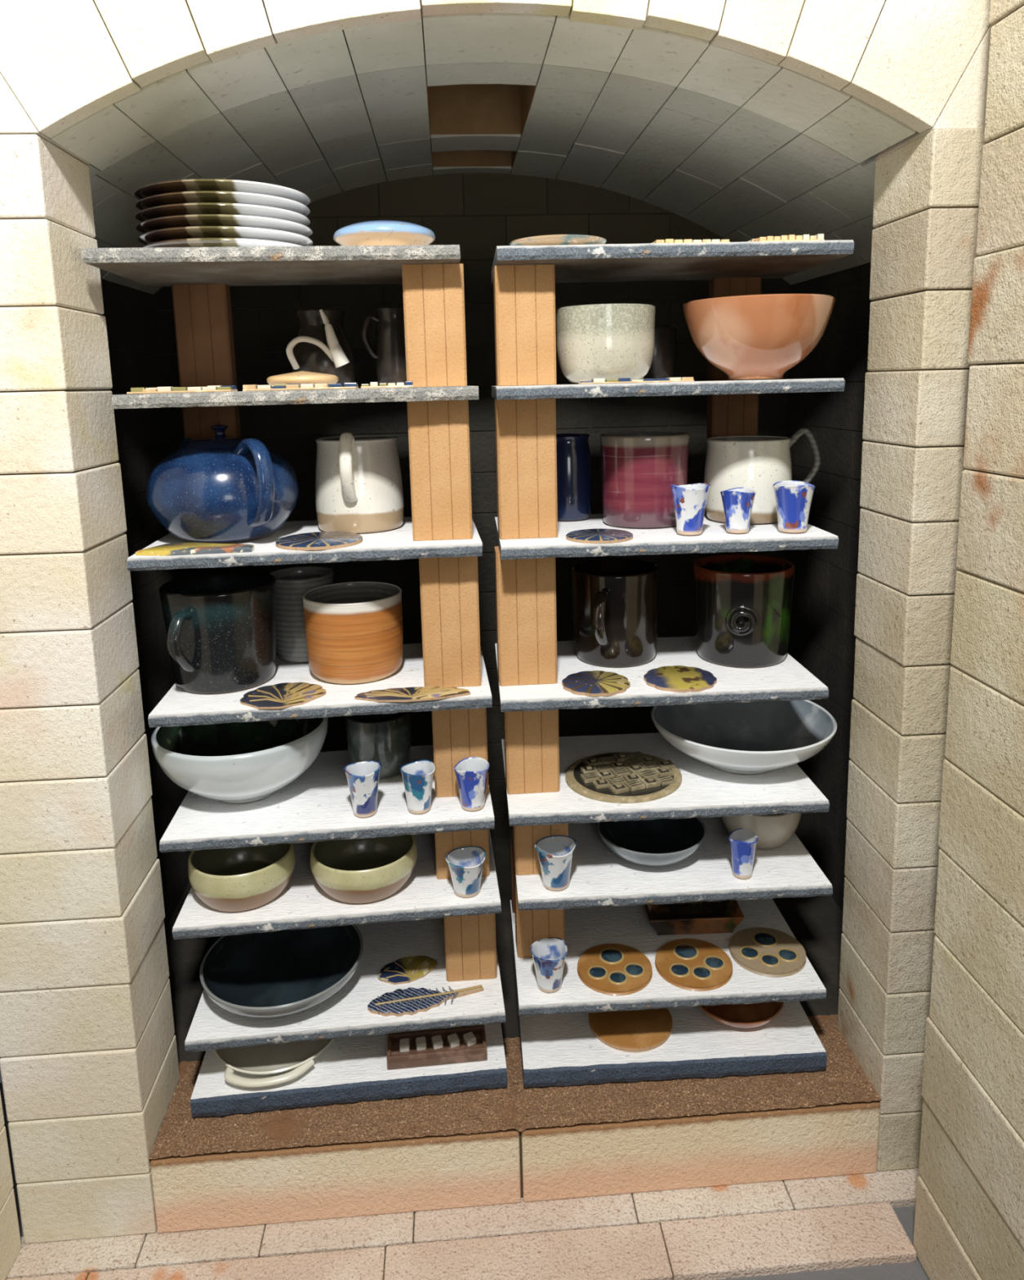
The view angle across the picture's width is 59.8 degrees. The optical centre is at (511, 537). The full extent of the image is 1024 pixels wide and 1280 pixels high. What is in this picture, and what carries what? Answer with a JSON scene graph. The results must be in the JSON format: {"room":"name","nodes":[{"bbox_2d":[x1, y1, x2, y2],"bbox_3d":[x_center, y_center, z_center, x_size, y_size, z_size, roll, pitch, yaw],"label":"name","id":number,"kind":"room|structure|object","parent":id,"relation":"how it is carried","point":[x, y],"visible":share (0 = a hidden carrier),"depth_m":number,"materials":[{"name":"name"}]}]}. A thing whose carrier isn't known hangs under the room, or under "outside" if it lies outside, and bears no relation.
{"room":"pottery shop","nodes":[
{"label":"pottery shop","id":0,"kind":"room"},
{"bbox_2d":[0,1093,21,1279],"bbox_3d":[-0.954,0.133,0.851,0.120,2.594,1.160,-2,10,-4],"label":"wall","id":1,"kind":"structure","parent":0,"point":[10,1236],"depth_m":1.60,"materials":[{"name":"stone"}]},
{"bbox_2d":[0,134,179,1243],"bbox_3d":[-0.814,0.336,1.590,0.241,1.938,0.202,-2,10,-4],"label":"pier","id":2,"kind":"object","parent":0,"point":[89,1065],"depth_m":1.53,"materials":[{"name":"stone"}]},
{"bbox_2d":[98,277,191,928],"bbox_3d":[-0.958,0.245,2.122,0.070,1.702,0.895,-2,10,-4],"label":"wall","id":3,"kind":"structure","parent":0,"point":[129,313],"depth_m":2.29,"materials":[{"name":"brick"}]},
{"bbox_2d":[0,1076,928,1279],"bbox_3d":[0.199,1.621,0.140,3.500,0.110,4.100,-2,10,-4],"label":"floor","id":4,"kind":"structure","parent":0,"point":[913,1270],"depth_m":1.58,"materials":[{"name":"concrete"}]},
{"bbox_2d":[4,1167,919,1279],"bbox_3d":[-0.086,1.347,1.641,2.149,0.109,0.183,-2,10,-4],"label":"stone floor border","id":5,"kind":"object","parent":4,"relation":"on","point":[766,1228],"visible":0.8,"depth_m":1.63,"materials":[{"name":"stone"}]},
{"bbox_2d":[153,171,791,838],"bbox_3d":[-0.077,-0.077,2.621,1.915,2.123,0.070,-2,10,-4],"label":"wall","id":6,"kind":"structure","parent":0,"point":[479,213],"depth_m":2.51,"materials":[{"name":"brick"}]},
{"bbox_2d":[419,0,537,168],"bbox_3d":[-0.085,-1.084,2.010,0.270,0.322,0.730,-2,10,-4],"label":"ceiling","id":7,"kind":"structure","parent":0,"point":[463,108],"depth_m":2.05,"materials":[{"name":"wood"}]},
{"bbox_2d":[49,0,915,294],"bbox_3d":[-0.061,-0.776,1.931,1.844,0.361,1.050,-2,10,-4],"label":"vault","id":8,"kind":"object","parent":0,"point":[739,147],"visible":0.7,"depth_m":1.70,"materials":[{"name":"stone"}]},
{"bbox_2d":[0,24,994,164],"bbox_3d":[-0.033,-0.960,1.425,1.870,0.634,0.200,-2,10,-4],"label":"wall","id":9,"kind":"structure","parent":0,"point":[965,108],"depth_m":1.42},
{"bbox_2d":[0,0,990,137],"bbox_3d":[-0.023,-0.841,1.365,1.615,0.414,0.043,-2,10,-4],"label":"arch","id":10,"kind":"object","parent":9,"relation":"attached to","point":[65,62],"visible":0.99,"depth_m":1.36,"materials":[{"name":"stone"}]},
{"bbox_2d":[148,837,880,1159],"bbox_3d":[-0.012,1.026,2.221,1.775,0.012,1.097,-2,10,-4],"label":"ledge","id":11,"kind":"structure","parent":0,"point":[815,922],"depth_m":1.75,"materials":[{"name":"stone"}]},
{"bbox_2d":[190,1022,506,1117],"bbox_3d":[-0.332,1.057,1.919,0.612,0.042,0.372,-2,10,-5],"label":"shelf","id":12,"kind":"object","parent":11,"relation":"on","point":[351,1068],"visible":0.44,"depth_m":1.75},
{"bbox_2d":[213,1038,334,1088],"bbox_3d":[-0.486,1.033,1.853,0.266,0.031,0.282,-2,10,-4],"label":"dish","id":13,"kind":"object","parent":12,"relation":"on","point":[268,1059],"visible":0.42,"depth_m":1.78,"materials":[{"name":"beige ceramic"}]},
{"bbox_2d":[386,1024,487,1069],"bbox_3d":[-0.152,1.033,1.809,0.200,0.032,0.070,-2,10,-5],"label":"tray","id":14,"kind":"object","parent":12,"relation":"on","point":[446,1046],"visible":1,"depth_m":1.80,"materials":[{"name":"wood"}]},
{"bbox_2d":[514,965,826,1087],"bbox_3d":[0.319,1.034,1.958,0.612,0.042,0.371,-2,10,-2],"label":"shelf","id":15,"kind":"object","parent":11,"relation":"on","point":[557,1049],"visible":0.49,"depth_m":1.80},
{"bbox_2d":[588,1008,672,1052],"bbox_3d":[0.251,1.022,1.887,0.176,0.010,0.176,-2,10,-4],"label":"plate","id":16,"kind":"object","parent":15,"relation":"on","point":[646,1029],"visible":0.66,"depth_m":1.85,"materials":[{"name":"ceramic"}]},
{"bbox_2d":[697,1001,783,1027],"bbox_3d":[0.485,0.997,1.925,0.196,0.033,0.196,-2,10,-4],"label":"bowl","id":17,"kind":"object","parent":15,"relation":"on","point":[751,1015],"visible":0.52,"depth_m":1.89,"materials":[{"name":"ceramic"}]},
{"bbox_2d":[782,262,874,911],"bbox_3d":[0.882,0.179,2.243,0.070,1.702,0.895,-2,10,-4],"label":"wall","id":18,"kind":"structure","parent":0,"point":[822,638],"depth_m":2.33,"materials":[{"name":"brick"}]},
{"bbox_2d":[836,128,989,1171],"bbox_3d":[0.810,0.278,1.697,0.241,1.938,0.202,-2,10,-4],"label":"pier","id":19,"kind":"object","parent":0,"point":[926,189],"depth_m":1.61,"materials":[{"name":"stone"}]},
{"bbox_2d":[912,0,1023,1279],"bbox_3d":[0.805,0.146,0.834,0.135,2.527,1.174,-2,10,-4],"label":"wall","id":20,"kind":"structure","parent":0,"point":[969,1214],"depth_m":1.33,"materials":[{"name":"stone"}]},
{"bbox_2d":[150,1100,879,1232],"bbox_3d":[0.019,1.185,1.794,1.387,0.156,0.201,-2,10,-4],"label":"stone plinth","id":21,"kind":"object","parent":20,"relation":"attached to","point":[229,1188],"depth_m":1.69,"materials":[{"name":"stone"}]},
{"bbox_3d":[-0.085,0.977,1.922,0.103,0.100,0.062,-2,10,-4],"label":"post","id":22,"kind":"object","parent":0,"visible":0},
{"bbox_2d":[184,917,506,1051],"bbox_3d":[-0.334,0.925,1.896,0.612,0.023,0.371,-2,10,-6],"label":"shelf","id":23,"kind":"object","parent":22,"relation":"on","point":[345,1013],"visible":0.45,"depth_m":1.76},
{"bbox_2d":[200,924,363,1017],"bbox_3d":[-0.470,0.890,1.838,0.326,0.068,0.326,-2,10,-4],"label":"bowl","id":24,"kind":"object","parent":23,"relation":"on","point":[284,972],"visible":0.83,"depth_m":1.86,"materials":[{"name":"ceramic"}]},
{"bbox_2d":[377,955,437,984],"bbox_3d":[-0.220,0.909,1.876,0.128,0.008,0.078,-5,11,-21],"label":"dish","id":25,"kind":"object","parent":23,"relation":"on","point":[407,969],"visible":1,"depth_m":1.87,"materials":[{"name":"ceramic"}]},
{"bbox_2d":[367,984,483,1016],"bbox_3d":[-0.172,0.922,1.784,0.233,0.012,0.075,-3,10,-9],"label":"dish","id":26,"kind":"object","parent":23,"relation":"on","point":[410,1001],"visible":1,"depth_m":1.77,"materials":[{"name":"ceramic"}]},
{"bbox_2d":[444,913,497,981],"bbox_3d":[-0.088,0.806,1.854,0.105,0.212,0.062,-2,10,-4],"label":"post","id":27,"kind":"object","parent":23,"relation":"on","point":[470,944],"visible":0.64,"depth_m":1.83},
{"bbox_3d":[-0.109,0.774,2.042,0.105,0.212,0.045,-2,10,-4],"label":"post","id":28,"kind":"object","parent":23,"relation":"on","visible":0},
{"bbox_2d":[172,829,501,939],"bbox_3d":[-0.343,0.692,1.855,0.612,0.023,0.372,-2,10,-6],"label":"shelf","id":29,"kind":"object","parent":28,"relation":"on","point":[303,904],"visible":0.46,"depth_m":1.70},
{"bbox_2d":[187,843,295,911],"bbox_3d":[-0.530,0.656,1.758,0.203,0.087,0.203,-2,10,-4],"label":"bowl","id":30,"kind":"object","parent":29,"relation":"on","point":[237,879],"visible":0.8,"depth_m":1.70,"materials":[{"name":"ceramic"}]},
{"bbox_2d":[310,834,417,903],"bbox_3d":[-0.294,0.650,1.779,0.211,0.081,0.211,-2,10,-4],"label":"bowl","id":31,"kind":"object","parent":29,"relation":"on","point":[360,870],"visible":0.87,"depth_m":1.74,"materials":[{"name":"ceramic"}]},
{"bbox_2d":[434,829,489,879],"bbox_3d":[-0.102,0.606,1.810,0.107,0.150,0.062,-2,10,-4],"label":"post","id":32,"kind":"object","parent":29,"relation":"on","point":[446,842],"visible":0.31,"depth_m":1.78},
{"bbox_2d":[445,845,485,897],"bbox_3d":[-0.089,0.654,1.736,0.080,0.077,0.082,5,12,34],"label":"cup","id":33,"kind":"object","parent":29,"relation":"on","point":[465,864],"visible":1,"depth_m":1.72,"materials":[{"name":"ceramic"}]},
{"bbox_3d":[-0.114,0.572,2.007,0.105,0.150,0.045,-2,10,-4],"label":"post","id":34,"kind":"object","parent":29,"relation":"on","visible":0},
{"bbox_2d":[159,745,494,852],"bbox_3d":[-0.355,0.520,1.825,0.611,0.023,0.372,-2,10,-6],"label":"shelf","id":35,"kind":"object","parent":34,"relation":"on","point":[317,806],"visible":0.59,"depth_m":1.70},
{"bbox_2d":[151,717,328,803],"bbox_3d":[-0.542,0.443,1.802,0.340,0.144,0.340,-2,10,-4],"label":"bowl","id":36,"kind":"object","parent":35,"relation":"on","point":[232,762],"visible":0.81,"depth_m":1.71,"materials":[{"name":"white ceramic"}]},
{"bbox_2d":[343,760,381,817],"bbox_3d":[-0.282,0.480,1.695,0.071,0.095,0.068,-5,11,-21],"label":"cup","id":37,"kind":"object","parent":35,"relation":"on","point":[362,777],"visible":1,"depth_m":1.68,"materials":[{"name":"ceramic"}]},
{"bbox_2d":[344,711,410,779],"bbox_3d":[-0.281,0.428,1.884,0.136,0.131,0.136,-2,10,-4],"label":"tumbler","id":38,"kind":"object","parent":35,"relation":"on","point":[384,739],"visible":0.74,"depth_m":1.83,"materials":[{"name":"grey ceramic"}]},
{"bbox_2d":[400,760,435,813],"bbox_3d":[-0.179,0.479,1.704,0.068,0.088,0.069,0,10,6],"label":"cup","id":39,"kind":"object","parent":35,"relation":"on","point":[417,776],"visible":1,"depth_m":1.69,"materials":[{"name":"ceramic"}]},
{"bbox_2d":[431,707,488,797],"bbox_3d":[-0.104,0.401,1.776,0.106,0.216,0.062,-2,10,-4],"label":"post","id":40,"kind":"object","parent":35,"relation":"on","point":[458,735],"visible":0.53,"depth_m":1.75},
{"bbox_2d":[453,756,488,810],"bbox_3d":[-0.076,0.476,1.711,0.067,0.087,0.070,4,11,27],"label":"cup","id":41,"kind":"object","parent":35,"relation":"on","point":[471,773],"visible":1,"depth_m":1.69,"materials":[{"name":"ceramic"}]},
{"bbox_3d":[-0.119,0.367,1.971,0.105,0.216,0.045,-2,10,-4],"label":"post","id":42,"kind":"object","parent":35,"relation":"on","visible":0},
{"bbox_2d":[147,643,492,727],"bbox_3d":[-0.358,0.284,1.784,0.611,0.023,0.371,-2,10,-6],"label":"shelf","id":43,"kind":"object","parent":42,"relation":"on","point":[178,707],"visible":0.49,"depth_m":1.63,"materials":[{"name":"stone"}]},
{"bbox_2d":[159,570,275,693],"bbox_3d":[-0.564,0.184,1.737,0.216,0.196,0.234,-6,11,-24],"label":"mug","id":44,"kind":"object","parent":43,"relation":"on","point":[220,626],"visible":1,"depth_m":1.67,"materials":[{"name":"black ceramic"}]},
{"bbox_2d":[240,682,325,709],"bbox_3d":[-0.427,0.291,1.657,0.131,0.008,0.140,5,12,33],"label":"shell dish","id":45,"kind":"object","parent":43,"relation":"on","point":[280,695],"visible":1,"depth_m":1.64,"materials":[{"name":"ceramic"}]},
{"bbox_2d":[269,566,333,662],"bbox_3d":[-0.441,0.163,1.883,0.138,0.181,0.138,-2,10,-4],"label":"jar","id":46,"kind":"object","parent":43,"relation":"on","point":[292,583],"visible":0.59,"depth_m":1.82,"materials":[{"name":"ceramic"}]},
{"bbox_2d":[302,581,403,684],"bbox_3d":[-0.314,0.188,1.775,0.194,0.163,0.194,-2,10,-4],"label":"pot","id":47,"kind":"object","parent":43,"relation":"on","point":[354,633],"visible":1,"depth_m":1.70,"materials":[{"name":"orange ceramic"}]},
{"bbox_2d":[354,686,470,702],"bbox_3d":[-0.183,0.288,1.643,0.212,0.008,0.064,-2,10,-3],"label":"shell dish","id":48,"kind":"object","parent":43,"relation":"on","point":[416,693],"visible":1,"depth_m":1.63,"materials":[{"name":"ceramic"}]},
{"bbox_2d":[418,555,481,687],"bbox_3d":[-0.117,0.149,1.692,0.108,0.260,0.062,-2,10,-4],"label":"post","id":49,"kind":"object","parent":43,"relation":"on","point":[449,586],"visible":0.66,"depth_m":1.66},
{"bbox_3d":[-0.125,0.109,1.927,0.105,0.260,0.045,-2,10,-4],"label":"post","id":50,"kind":"object","parent":43,"relation":"on","visible":0},
{"bbox_2d":[126,516,482,570],"bbox_3d":[-0.375,0.004,1.735,0.611,0.023,0.372,-2,10,-6],"label":"shelf","id":51,"kind":"object","parent":50,"relation":"on","point":[397,544],"visible":0.61,"depth_m":1.57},
{"bbox_2d":[135,542,254,555],"bbox_3d":[-0.556,0.019,1.580,0.200,0.008,0.085,-2,10,-4],"label":"dish","id":52,"kind":"object","parent":51,"relation":"on","point":[193,548],"depth_m":1.55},
{"bbox_2d":[182,405,240,439],"bbox_3d":[-0.616,-0.150,1.847,0.105,0.252,0.045,-2,10,-4],"label":"post","id":53,"kind":"object","parent":51,"relation":"on","point":[197,421],"visible":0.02,"depth_m":1.81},
{"bbox_2d":[111,386,479,408],"bbox_3d":[-0.380,-0.269,1.688,0.611,0.023,0.371,-2,10,-6],"label":"shelf","id":54,"kind":"object","parent":53,"relation":"on","point":[447,393],"visible":0.96,"depth_m":1.51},
{"bbox_2d":[171,284,237,389],"bbox_3d":[-0.622,-0.402,1.803,0.105,0.211,0.045,-2,10,-4],"label":"post","id":55,"kind":"object","parent":54,"relation":"on","point":[202,313],"visible":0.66,"depth_m":1.78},
{"bbox_2d":[126,381,413,394],"bbox_3d":[-0.408,-0.259,1.533,0.475,0.011,0.062,-2,10,-5],"label":"tiles","id":56,"kind":"object","parent":54,"relation":"on","point":[346,385],"depth_m":1.51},
{"bbox_2d":[285,309,356,386],"bbox_3d":[-0.374,-0.370,1.755,0.129,0.151,0.161,-2,10,-4],"label":"pitcher","id":57,"kind":"object","parent":54,"relation":"on","point":[322,344],"visible":0.84,"depth_m":1.72,"materials":[{"name":"brown ceramic"}]},
{"bbox_2d":[361,306,406,386],"bbox_3d":[-0.240,-0.372,1.750,0.104,0.151,0.080,-2,10,-4],"label":"mug","id":58,"kind":"object","parent":54,"relation":"on","point":[389,355],"visible":0.61,"depth_m":1.72,"materials":[{"name":"brown ceramic"}]},
{"bbox_2d":[401,263,466,386],"bbox_3d":[-0.138,-0.378,1.599,0.107,0.211,0.062,-2,10,-4],"label":"post","id":59,"kind":"object","parent":54,"relation":"on","point":[434,322],"visible":0.9,"depth_m":1.57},
{"bbox_2d":[81,244,460,287],"bbox_3d":[-0.409,-0.499,1.646,0.612,0.023,0.372,-2,10,-6],"label":"shelf","id":60,"kind":"object","parent":59,"relation":"on","point":[231,266],"visible":0.94,"depth_m":1.50,"materials":[{"name":"stone"}]},
{"bbox_2d":[133,178,312,248],"bbox_3d":[-0.520,-0.561,1.621,0.306,0.112,0.306,6,12,38],"label":"plate stack","id":61,"kind":"object","parent":60,"relation":"on","point":[196,212],"visible":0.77,"depth_m":1.50,"materials":[{"name":"ceramic"}]},
{"bbox_2d":[333,220,435,245],"bbox_3d":[-0.229,-0.536,1.600,0.182,0.056,0.182,-2,10,-4],"label":"dish","id":62,"kind":"object","parent":60,"relation":"on","point":[375,233],"visible":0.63,"depth_m":1.53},
{"bbox_2d":[146,424,299,543],"bbox_3d":[-0.548,-0.105,1.688,0.277,0.212,0.288,-2,10,-4],"label":"teapot","id":63,"kind":"object","parent":51,"relation":"on","point":[219,488],"visible":1,"depth_m":1.59,"materials":[{"name":"ceramic"}]},
{"bbox_2d":[275,531,362,550],"bbox_3d":[-0.353,0.005,1.631,0.156,0.008,0.156,-2,10,-4],"label":"coaster","id":64,"kind":"object","parent":51,"relation":"on","point":[320,540],"visible":1,"depth_m":1.60,"materials":[{"name":"ceramic"}]},
{"bbox_2d":[315,431,404,533],"bbox_3d":[-0.312,-0.116,1.764,0.174,0.196,0.197,6,12,37],"label":"mug","id":65,"kind":"object","parent":51,"relation":"on","point":[358,484],"visible":0.98,"depth_m":1.71,"materials":[{"name":"grey ceramic"}]},
{"bbox_2d":[406,400,472,541],"bbox_3d":[-0.132,-0.125,1.636,0.109,0.252,0.062,-2,10,-4],"label":"post","id":66,"kind":"object","parent":51,"relation":"on","point":[439,456],"visible":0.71,"depth_m":1.60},
{"bbox_3d":[0.064,0.961,1.951,0.104,0.117,0.062,-2,10,-4],"label":"post","id":67,"kind":"object","parent":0,"visible":0},
{"bbox_2d":[510,897,826,1016],"bbox_3d":[0.310,0.886,1.932,0.611,0.023,0.371,-2,10,-2],"label":"shelf","id":68,"kind":"object","parent":67,"relation":"on","point":[584,928],"visible":0.4,"depth_m":1.81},
{"bbox_2d":[509,826,515,913],"bbox_3d":[0.048,0.758,2.050,0.100,0.201,0.045,-2,10,-4],"label":"post","id":69,"kind":"object","parent":68,"relation":"on","point":[510,835],"visible":0.14,"depth_m":2.03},
{"bbox_2d":[510,817,832,911],"bbox_3d":[0.309,0.664,1.894,0.611,0.023,0.371,-2,10,-2],"label":"shelf","id":70,"kind":"object","parent":69,"relation":"on","point":[599,877],"visible":0.55,"depth_m":1.76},
{"bbox_2d":[512,822,568,875],"bbox_3d":[0.057,0.596,1.806,0.107,0.151,0.062,-2,10,-4],"label":"post","id":71,"kind":"object","parent":70,"relation":"on","point":[526,860],"visible":0.34,"depth_m":1.78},
{"bbox_2d":[534,835,576,890],"bbox_3d":[0.086,0.638,1.741,0.084,0.087,0.080,-8,12,-32],"label":"cup","id":72,"kind":"object","parent":70,"relation":"on","point":[555,852],"visible":1,"depth_m":1.72,"materials":[{"name":"ceramic"}]},
{"bbox_2d":[596,817,706,866],"bbox_3d":[0.290,0.628,1.853,0.224,0.059,0.224,-2,10,-4],"label":"bowl","id":73,"kind":"object","parent":70,"relation":"on","point":[657,842],"visible":0.86,"depth_m":1.88,"materials":[{"name":"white ceramic"}]},
{"bbox_2d":[721,813,800,848],"bbox_3d":[0.530,0.597,1.905,0.174,0.091,0.174,-2,10,-4],"label":"bowl","id":74,"kind":"object","parent":70,"relation":"on","point":[773,830],"visible":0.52,"depth_m":1.83,"materials":[{"name":"ceramic"}]},
{"bbox_3d":[0.043,0.560,2.016,0.100,0.151,0.045,-2,10,-4],"label":"post","id":75,"kind":"object","parent":70,"relation":"on","visible":0},
{"bbox_2d":[501,733,829,826],"bbox_3d":[0.291,0.492,1.863,0.612,0.023,0.371,-2,10,-2],"label":"shelf","id":76,"kind":"object","parent":75,"relation":"on","point":[704,790],"visible":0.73,"depth_m":1.73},
{"bbox_2d":[503,709,559,794],"bbox_3d":[0.038,0.399,1.769,0.104,0.202,0.062,-2,10,-4],"label":"post","id":77,"kind":"object","parent":76,"relation":"on","point":[531,747],"visible":0.66,"depth_m":1.74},
{"bbox_2d":[564,751,681,803],"bbox_3d":[0.227,0.479,1.812,0.238,0.021,0.224,-4,10,-15],"label":"relief plaque","id":78,"kind":"object","parent":76,"relation":"on","point":[617,777],"visible":1,"depth_m":1.78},
{"bbox_2d":[650,700,836,773],"bbox_3d":[0.485,0.422,1.882,0.378,0.096,0.378,-2,10,-4],"label":"bowl","id":79,"kind":"object","parent":76,"relation":"on","point":[759,736],"visible":0.9,"depth_m":1.94,"materials":[{"name":"white ceramic"}]},
{"bbox_3d":[0.038,0.362,1.982,0.100,0.202,0.045,-2,10,-4],"label":"post","id":80,"kind":"object","parent":76,"relation":"on","visible":0},
{"bbox_2d":[494,635,828,711],"bbox_3d":[0.275,0.269,1.824,0.611,0.023,0.371,-2,10,-2],"label":"shelf","id":81,"kind":"object","parent":80,"relation":"on","point":[787,679],"visible":0.52,"depth_m":1.68,"materials":[{"name":"stone"}]},
{"bbox_2d":[493,546,557,685],"bbox_3d":[0.027,0.149,1.717,0.112,0.261,0.062,-2,10,-4],"label":"post","id":82,"kind":"object","parent":81,"relation":"on","point":[526,588],"visible":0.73,"depth_m":1.69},
{"bbox_2d":[561,670,630,696],"bbox_3d":[0.160,0.277,1.699,0.128,0.008,0.128,-2,10,-4],"label":"coaster","id":83,"kind":"object","parent":81,"relation":"on","point":[596,682],"visible":1,"depth_m":1.68,"materials":[{"name":"ceramic"}]},
{"bbox_2d":[571,558,659,666],"bbox_3d":[0.218,0.158,1.838,0.181,0.191,0.221,-2,10,-4],"label":"mug","id":84,"kind":"object","parent":81,"relation":"on","point":[615,601],"visible":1,"depth_m":1.79,"materials":[{"name":"black ceramic"}]},
{"bbox_2d":[643,665,716,692],"bbox_3d":[0.323,0.271,1.714,0.136,0.008,0.136,-2,10,-4],"label":"coaster","id":85,"kind":"object","parent":81,"relation":"on","point":[676,678],"visible":1,"depth_m":1.70,"materials":[{"name":"ceramic"}]},
{"bbox_2d":[692,554,794,667],"bbox_3d":[0.476,0.150,1.835,0.202,0.195,0.216,-2,10,-4],"label":"mug","id":86,"kind":"object","parent":81,"relation":"on","point":[742,602],"visible":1,"depth_m":1.77,"materials":[{"name":"brown ceramic"}]},
{"bbox_3d":[0.032,0.110,1.938,0.100,0.261,0.045,-2,10,-4],"label":"post","id":87,"kind":"object","parent":81,"relation":"on","visible":0},
{"bbox_2d":[494,511,838,559],"bbox_3d":[0.276,-0.012,1.776,0.611,0.023,0.371,-2,10,-2],"label":"shelf","id":88,"kind":"object","parent":87,"relation":"on","point":[713,537],"visible":0.52,"depth_m":1.60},
{"bbox_2d":[494,398,557,539],"bbox_3d":[0.026,-0.131,1.669,0.109,0.257,0.062,-2,10,-4],"label":"post","id":89,"kind":"object","parent":88,"relation":"on","point":[526,454],"visible":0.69,"depth_m":1.64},
{"bbox_2d":[555,433,592,520],"bbox_3d":[0.117,-0.128,1.873,0.104,0.176,0.104,-2,10,-4],"label":"jar","id":90,"kind":"object","parent":88,"relation":"on","point":[574,464],"visible":0.6,"depth_m":1.83,"materials":[{"name":"ceramic"}]},
{"bbox_2d":[599,431,689,528],"bbox_3d":[0.267,-0.119,1.794,0.178,0.179,0.178,-2,10,-4],"label":"mug","id":91,"kind":"object","parent":88,"relation":"on","point":[638,468],"visible":0.91,"depth_m":1.72,"materials":[{"name":"pink ceramic"}]},
{"bbox_2d":[669,483,710,535],"bbox_3d":[0.331,-0.053,1.655,0.076,0.093,0.072,-4,10,-15],"label":"cup","id":92,"kind":"object","parent":88,"relation":"on","point":[689,501],"visible":1,"depth_m":1.63,"materials":[{"name":"ceramic"}]},
{"bbox_2d":[706,393,758,451],"bbox_3d":[0.474,-0.185,1.919,0.100,0.257,0.045,-2,10,-4],"label":"post","id":93,"kind":"object","parent":88,"relation":"on","point":[727,415],"visible":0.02,"depth_m":1.88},
{"bbox_2d":[491,377,844,399],"bbox_3d":[0.270,-0.289,1.728,0.611,0.023,0.372,-2,10,-2],"label":"shelf","id":94,"kind":"object","parent":93,"relation":"on","point":[832,384],"visible":0.98,"depth_m":1.55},
{"bbox_2d":[493,264,555,386],"bbox_3d":[0.023,-0.381,1.611,0.106,0.208,0.062,-2,10,-4],"label":"post","id":95,"kind":"object","parent":94,"relation":"on","point":[524,295],"visible":0.98,"depth_m":1.58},
{"bbox_2d":[491,240,853,284],"bbox_3d":[0.271,-0.519,1.688,0.611,0.023,0.371,-2,10,-2],"label":"shelf","id":96,"kind":"object","parent":95,"relation":"on","point":[599,263],"visible":0.9,"depth_m":1.54,"materials":[{"name":"stone"}]},
{"bbox_2d":[555,303,655,383],"bbox_3d":[0.173,-0.357,1.655,0.185,0.136,0.185,-2,10,-4],"label":"bowl","id":97,"kind":"object","parent":94,"relation":"on","point":[606,341],"visible":0.83,"depth_m":1.58,"materials":[{"name":"grey ceramic"}]},
{"bbox_2d":[642,325,676,378],"bbox_3d":[0.292,-0.379,1.838,0.096,0.111,0.096,-2,10,-4],"label":"cup","id":98,"kind":"object","parent":94,"relation":"on","point":[664,354],"visible":0.54,"depth_m":1.80,"materials":[{"name":"brown ceramic"}]},
{"bbox_2d":[706,276,761,380],"bbox_3d":[0.468,-0.438,1.875,0.100,0.208,0.045,-2,10,-4],"label":"post","id":99,"kind":"object","parent":94,"relation":"on","point":[717,286],"visible":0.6,"depth_m":1.84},
{"bbox_2d":[681,293,835,379],"bbox_3d":[0.454,-0.366,1.653,0.272,0.142,0.272,-2,10,-4],"label":"terracotta bowl","id":100,"kind":"object","parent":94,"relation":"on","point":[753,336],"visible":1,"depth_m":1.56,"materials":[{"name":"ceramic"}]},
{"bbox_2d":[720,487,755,533],"bbox_3d":[0.421,-0.050,1.661,0.064,0.081,0.064,-3,10,-11],"label":"cup","id":101,"kind":"object","parent":88,"relation":"on","point":[737,503],"visible":1,"depth_m":1.64,"materials":[{"name":"ceramic"}]},
{"bbox_2d":[703,428,820,524],"bbox_3d":[0.492,-0.127,1.797,0.208,0.182,0.173,6,13,38],"label":"mug","id":102,"kind":"object","parent":88,"relation":"on","point":[756,463],"visible":0.69,"depth_m":1.74,"materials":[{"name":"grey ceramic"}]},
{"bbox_2d":[772,480,815,533],"bbox_3d":[0.523,-0.057,1.655,0.076,0.091,0.080,0,10,10],"label":"cup","id":103,"kind":"object","parent":88,"relation":"on","point":[793,499],"visible":1,"depth_m":1.63,"materials":[{"name":"ceramic"}]},
{"bbox_2d":[513,861,564,957],"bbox_3d":[0.058,0.784,1.899,0.101,0.201,0.062,-2,10,-4],"label":"post","id":104,"kind":"object","parent":68,"relation":"on","point":[531,926],"visible":0.34,"depth_m":1.88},
{"bbox_2d":[529,937,567,992],"bbox_3d":[0.074,0.861,1.787,0.076,0.085,0.078,3,11,23],"label":"cup","id":105,"kind":"object","parent":68,"relation":"on","point":[548,954],"visible":1,"depth_m":1.77,"materials":[{"name":"ceramic"}]},
{"bbox_2d":[577,943,652,995],"bbox_3d":[0.212,0.887,1.836,0.154,0.011,0.154,-2,10,-4],"label":"disc","id":106,"kind":"object","parent":68,"relation":"on","point":[612,969],"visible":1,"depth_m":1.82,"materials":[{"name":"ceramic"}]},
{"bbox_2d":[654,938,732,991],"bbox_3d":[0.376,0.882,1.845,0.158,0.011,0.158,-4,10,-15],"label":"disc","id":107,"kind":"object","parent":68,"relation":"on","point":[691,964],"visible":1,"depth_m":1.83,"materials":[{"name":"ceramic"}]},
{"bbox_2d":[644,899,743,935],"bbox_3d":[0.400,0.838,1.994,0.208,0.045,0.122,-2,10,-1],"label":"square dish","id":108,"kind":"object","parent":68,"relation":"on","point":[722,916],"visible":0.75,"depth_m":1.96,"materials":[{"name":"ceramic"}]},
{"bbox_2d":[728,927,805,977],"bbox_3d":[0.539,0.872,1.879,0.156,0.011,0.156,0,10,8],"label":"disc","id":109,"kind":"object","parent":68,"relation":"on","point":[763,951],"visible":1,"depth_m":1.87,"materials":[{"name":"beige ceramic"}]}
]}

